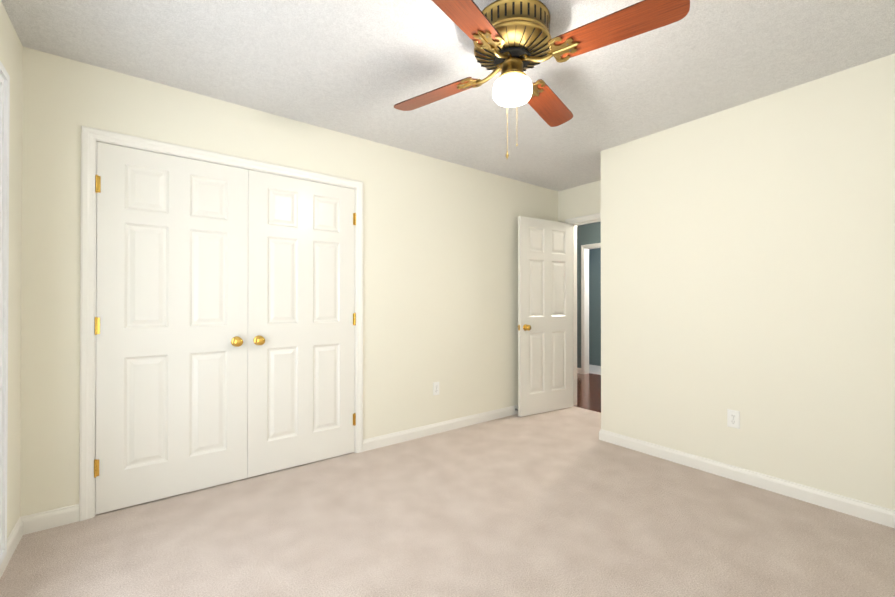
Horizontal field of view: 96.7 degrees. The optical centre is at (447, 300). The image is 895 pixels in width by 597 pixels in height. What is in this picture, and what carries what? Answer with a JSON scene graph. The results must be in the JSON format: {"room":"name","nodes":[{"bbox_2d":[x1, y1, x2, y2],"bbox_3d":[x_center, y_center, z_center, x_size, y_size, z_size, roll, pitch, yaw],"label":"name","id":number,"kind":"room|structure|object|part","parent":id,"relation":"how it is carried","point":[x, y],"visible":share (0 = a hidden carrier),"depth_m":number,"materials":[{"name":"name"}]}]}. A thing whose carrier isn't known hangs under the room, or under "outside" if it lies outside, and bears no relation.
{"room":"empty bedroom","nodes":[
{"label":"empty bedroom","id":0,"kind":"room"},
{"bbox_2d":[0,0,22,537],"bbox_3d":[-1.176,-0.063,0.638,0.120,2.440,3.540,0,0,-37],"label":"wall","id":1,"kind":"structure","parent":0,"point":[11,53],"depth_m":1.88,"materials":[{"name":"white paint"}]},
{"bbox_2d":[0,514,31,577],"bbox_3d":[-1.096,1.112,0.636,0.013,0.089,3.390,0,0,-37],"label":"baseboard","id":2,"kind":"structure","parent":1,"relation":"attached to","point":[23,526],"depth_m":1.88,"materials":[{"name":"white paint"}]},
{"bbox_2d":[20,46,557,516],"bbox_3d":[-0.463,-0.049,3.331,4.520,2.440,0.120,0,0,-37],"label":"wall","id":3,"kind":"structure","parent":0,"point":[440,270],"depth_m":3.10,"materials":[{"name":"white paint"}]},
{"bbox_2d":[94,459,98,477],"bbox_3d":[-1.902,0.905,2.148,0.032,0.097,0.012,0,0,-37],"label":"closet hinge","id":4,"kind":"object","parent":3,"relation":"attached to","point":[96,467],"visible":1,"depth_m":2.15,"materials":[{"name":"gold metal"}]},
{"bbox_2d":[94,317,99,334],"bbox_3d":[-1.902,0.135,2.153,0.032,0.097,0.012,0,0,-37],"label":"closet hinge","id":5,"kind":"object","parent":3,"relation":"attached to","point":[97,327],"visible":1,"depth_m":2.16,"materials":[{"name":"gold metal"}]},
{"bbox_2d":[95,175,100,192],"bbox_3d":[-1.902,-0.635,2.157,0.032,0.097,0.012,0,0,-37],"label":"closet hinge","id":6,"kind":"object","parent":3,"relation":"attached to","point":[97,183],"visible":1,"depth_m":2.16,"materials":[{"name":"gold metal"}]},
{"bbox_2d":[95,142,247,514],"bbox_3d":[-1.619,0.147,2.398,0.747,2.023,0.035,0,0,-37],"label":"closet door","id":7,"kind":"structure","parent":3,"relation":"in","point":[172,315],"depth_m":2.35,"materials":[{"name":"white paint"}]},
{"bbox_2d":[231,336,242,346],"bbox_3d":[-1.343,0.262,2.545,0.066,0.066,0.065,0,0,-37],"label":"handle","id":8,"kind":"object","parent":7,"relation":"attached to","point":[236,341],"visible":1,"depth_m":2.52,"materials":[{"name":"gold metal"}]},
{"bbox_2d":[79,126,362,520],"bbox_3d":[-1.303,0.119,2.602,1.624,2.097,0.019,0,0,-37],"label":"trim","id":9,"kind":"structure","parent":3,"relation":"attached to","point":[89,136],"depth_m":2.14,"materials":[{"name":"white paint"}]},
{"bbox_2d":[247,170,354,477],"bbox_3d":[-1.023,0.149,2.852,0.747,2.023,0.035,0,0,-37],"label":"closet door","id":10,"kind":"structure","parent":3,"relation":"in","point":[301,311],"depth_m":2.81,"materials":[{"name":"white paint"}]},
{"bbox_2d":[253,335,264,344],"bbox_3d":[-1.238,0.263,2.625,0.066,0.066,0.065,0,0,-37],"label":"handle","id":11,"kind":"object","parent":10,"relation":"attached to","point":[258,340],"visible":1,"depth_m":2.60,"materials":[{"name":"gold metal"}]},
{"bbox_2d":[353,413,355,425],"bbox_3d":[-0.711,0.910,3.056,0.032,0.097,0.012,0,0,-37],"label":"closet hinge","id":12,"kind":"object","parent":3,"relation":"attached to","point":[354,419],"visible":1,"depth_m":3.05,"materials":[{"name":"gold metal"}]},
{"bbox_2d":[353,313,355,324],"bbox_3d":[-0.711,0.140,3.061,0.032,0.097,0.012,0,0,-37],"label":"closet hinge","id":13,"kind":"object","parent":3,"relation":"attached to","point":[354,318],"visible":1,"depth_m":3.06,"materials":[{"name":"gold metal"}]},
{"bbox_2d":[353,213,355,225],"bbox_3d":[-0.711,-0.630,3.065,0.032,0.097,0.012,0,0,-37],"label":"closet hinge","id":14,"kind":"object","parent":3,"relation":"attached to","point":[354,218],"visible":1,"depth_m":3.06,"materials":[{"name":"gold metal"}]},
{"bbox_2d":[433,382,438,395],"bbox_3d":[-0.098,0.777,3.525,0.070,0.115,0.008,0,0,-37],"label":"outlet","id":15,"kind":"object","parent":3,"relation":"attached to","point":[435,388],"visible":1,"depth_m":3.52,"materials":[{"name":"white plastic"}]},
{"bbox_2d":[363,405,517,451],"bbox_3d":[0.339,1.129,3.792,2.438,0.089,0.108,0,0,-37],"label":"baseboard","id":16,"kind":"structure","parent":3,"relation":"attached to","point":[401,436],"depth_m":3.50,"materials":[{"name":"white paint"}]},
{"bbox_2d":[0,406,894,596],"bbox_3d":[0.582,1.194,1.895,4.450,0.060,3.660,0,0,-37],"label":"floor carpet","id":17,"kind":"object","parent":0,"point":[565,502],"visible":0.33,"depth_m":1.98,"materials":[{"name":"beige carpet"}]},
{"bbox_2d":[1,0,894,190],"bbox_3d":[0.610,-1.316,1.930,4.520,0.080,3.660,0,0,-37],"label":"ceiling","id":18,"kind":"structure","parent":0,"point":[359,68],"depth_m":2.12,"materials":[{"name":"white paint"}]},
{"bbox_2d":[394,0,689,158],"bbox_3d":[0.299,-0.981,1.832,1.051,0.590,1.051,0,0,-10],"label":"ceiling fan","id":19,"kind":"object","parent":18,"relation":"hanging from","point":[513,40],"visible":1,"depth_m":1.69,"materials":[{"name":"brown wood"}]},
{"bbox_3d":[-0.062,-1.078,2.087,0.517,0.006,0.146,0,12,35],"label":"blade","id":20,"kind":"part","parent":19,"relation":"part of","materials":[{"name":"brown wood"}]},
{"bbox_3d":[0.045,-1.081,1.471,0.146,0.006,0.517,14,8,34],"label":"blade","id":21,"kind":"part","parent":19,"relation":"part of","materials":[{"name":"brown wood"}]},
{"bbox_3d":[0.299,-0.972,1.832,0.180,0.105,0.180,0,0,-37],"label":"globe","id":22,"kind":"part","parent":19,"relation":"part of","materials":[{"name":"white glass"}]},
{"bbox_3d":[0.553,-1.077,2.194,0.146,0.006,0.517,-15,-9,34],"label":"blade","id":23,"kind":"part","parent":19,"relation":"part of","materials":[{"name":"brown wood"}]},
{"bbox_3d":[0.660,-1.081,1.579,0.517,0.006,0.146,0,-12,35],"label":"blade","id":24,"kind":"part","parent":19,"relation":"part of","materials":[{"name":"brown wood"}]},
{"bbox_2d":[558,180,600,222],"bbox_3d":[1.580,-0.043,4.272,0.110,2.440,1.100,0,0,-37],"label":"wall","id":25,"kind":"structure","parent":0,"point":[580,201],"depth_m":4.36,"materials":[{"name":"white paint"}]},
{"bbox_2d":[565,213,600,404],"bbox_3d":[1.653,0.128,4.163,0.134,2.097,0.904,0,0,-37],"label":"door frame","id":26,"kind":"structure","parent":25,"relation":"attached to","point":[575,225],"depth_m":4.47,"materials":[{"name":"white paint"}]},
{"bbox_2d":[517,216,573,416],"bbox_3d":[1.055,0.157,4.221,0.774,2.023,0.165,0,0,-31],"label":"bedroom door","id":27,"kind":"structure","parent":26,"relation":"attached to","point":[545,316],"depth_m":4.18,"materials":[{"name":"white paint"}]},
{"bbox_3d":[0.782,0.270,4.055,0.066,0.066,0.165,0,0,-31],"label":"bedroom knob","id":28,"kind":"part","parent":27,"relation":"part of","materials":[{"name":"gold metal"}]},
{"bbox_2d":[574,405,600,412],"bbox_3d":[1.653,1.173,4.157,0.025,0.006,0.780,0,0,-37],"label":"trim","id":29,"kind":"structure","parent":25,"relation":"attached to","point":[587,408],"depth_m":4.33,"materials":[{"name":"brown wood"}]},
{"bbox_2d":[576,373,600,410],"bbox_3d":[1.907,1.213,5.470,1.990,0.060,6.500,0,0,-37],"label":"floor","id":30,"kind":"structure","parent":0,"point":[589,390],"depth_m":5.19,"materials":[{"name":"brown wood"}]},
{"bbox_2d":[577,222,600,367],"bbox_3d":[2.623,-0.034,6.022,0.110,2.440,6.500,0,0,-37],"label":"wall","id":31,"kind":"structure","parent":0,"point":[589,233],"depth_m":6.51,"materials":[{"name":"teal paint"}]},
{"bbox_2d":[581,243,600,373],"bbox_3d":[2.526,0.138,6.136,0.134,2.097,0.984,0,0,-37],"label":"door frame","id":32,"kind":"structure","parent":31,"relation":"attached to","point":[583,304],"depth_m":6.47,"materials":[{"name":"white paint"}]},
{"bbox_2d":[589,364,600,374],"bbox_3d":[3.362,1.219,6.893,2.050,0.064,4.000,0,0,-37],"label":"baseboard","id":33,"kind":"structure","parent":0,"point":[594,369],"depth_m":6.88,"materials":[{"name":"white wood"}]},
{"bbox_2d":[589,248,600,365],"bbox_3d":[3.223,-0.030,6.793,0.100,2.440,4.000,0,0,-37],"label":"wall","id":34,"kind":"structure","parent":0,"point":[594,306],"depth_m":7.34,"materials":[{"name":"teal paint"}]},
{"bbox_2d":[601,53,894,509],"bbox_3d":[2.407,-0.052,2.601,0.840,2.440,2.560,0,0,-37],"label":"wall block","id":35,"kind":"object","parent":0,"point":[748,260],"visible":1,"depth_m":2.47,"materials":[{"name":"white paint"}]},
{"bbox_2d":[727,409,739,428],"bbox_3d":[1.870,0.772,2.602,0.008,0.115,0.070,0,0,-37],"label":"outlet","id":36,"kind":"object","parent":35,"relation":"attached to","point":[733,418],"visible":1,"depth_m":2.60,"materials":[{"name":"white plastic"}]},
{"bbox_2d":[599,429,894,527],"bbox_3d":[2.018,1.122,2.400,0.013,0.089,2.423,0,0,-37],"label":"baseboard","id":37,"kind":"structure","parent":35,"relation":"attached to","point":[857,508],"depth_m":2.46,"materials":[{"name":"white paint"}]},
{"bbox_3d":[-1.190,0.047,0.652,0.120,1.810,2.010,0,0,-37],"label":"window","id":38,"kind":"structure","parent":0,"visible":0},
{"bbox_2d":[0,61,9,564],"bbox_3d":[-1.115,0.047,0.709,0.071,1.856,2.056,0,0,-37],"label":"window panel","id":39,"kind":"object","parent":38,"relation":"attached to","point":[4,166],"visible":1,"depth_m":1.52,"materials":[{"name":"white paint"}]}
]}

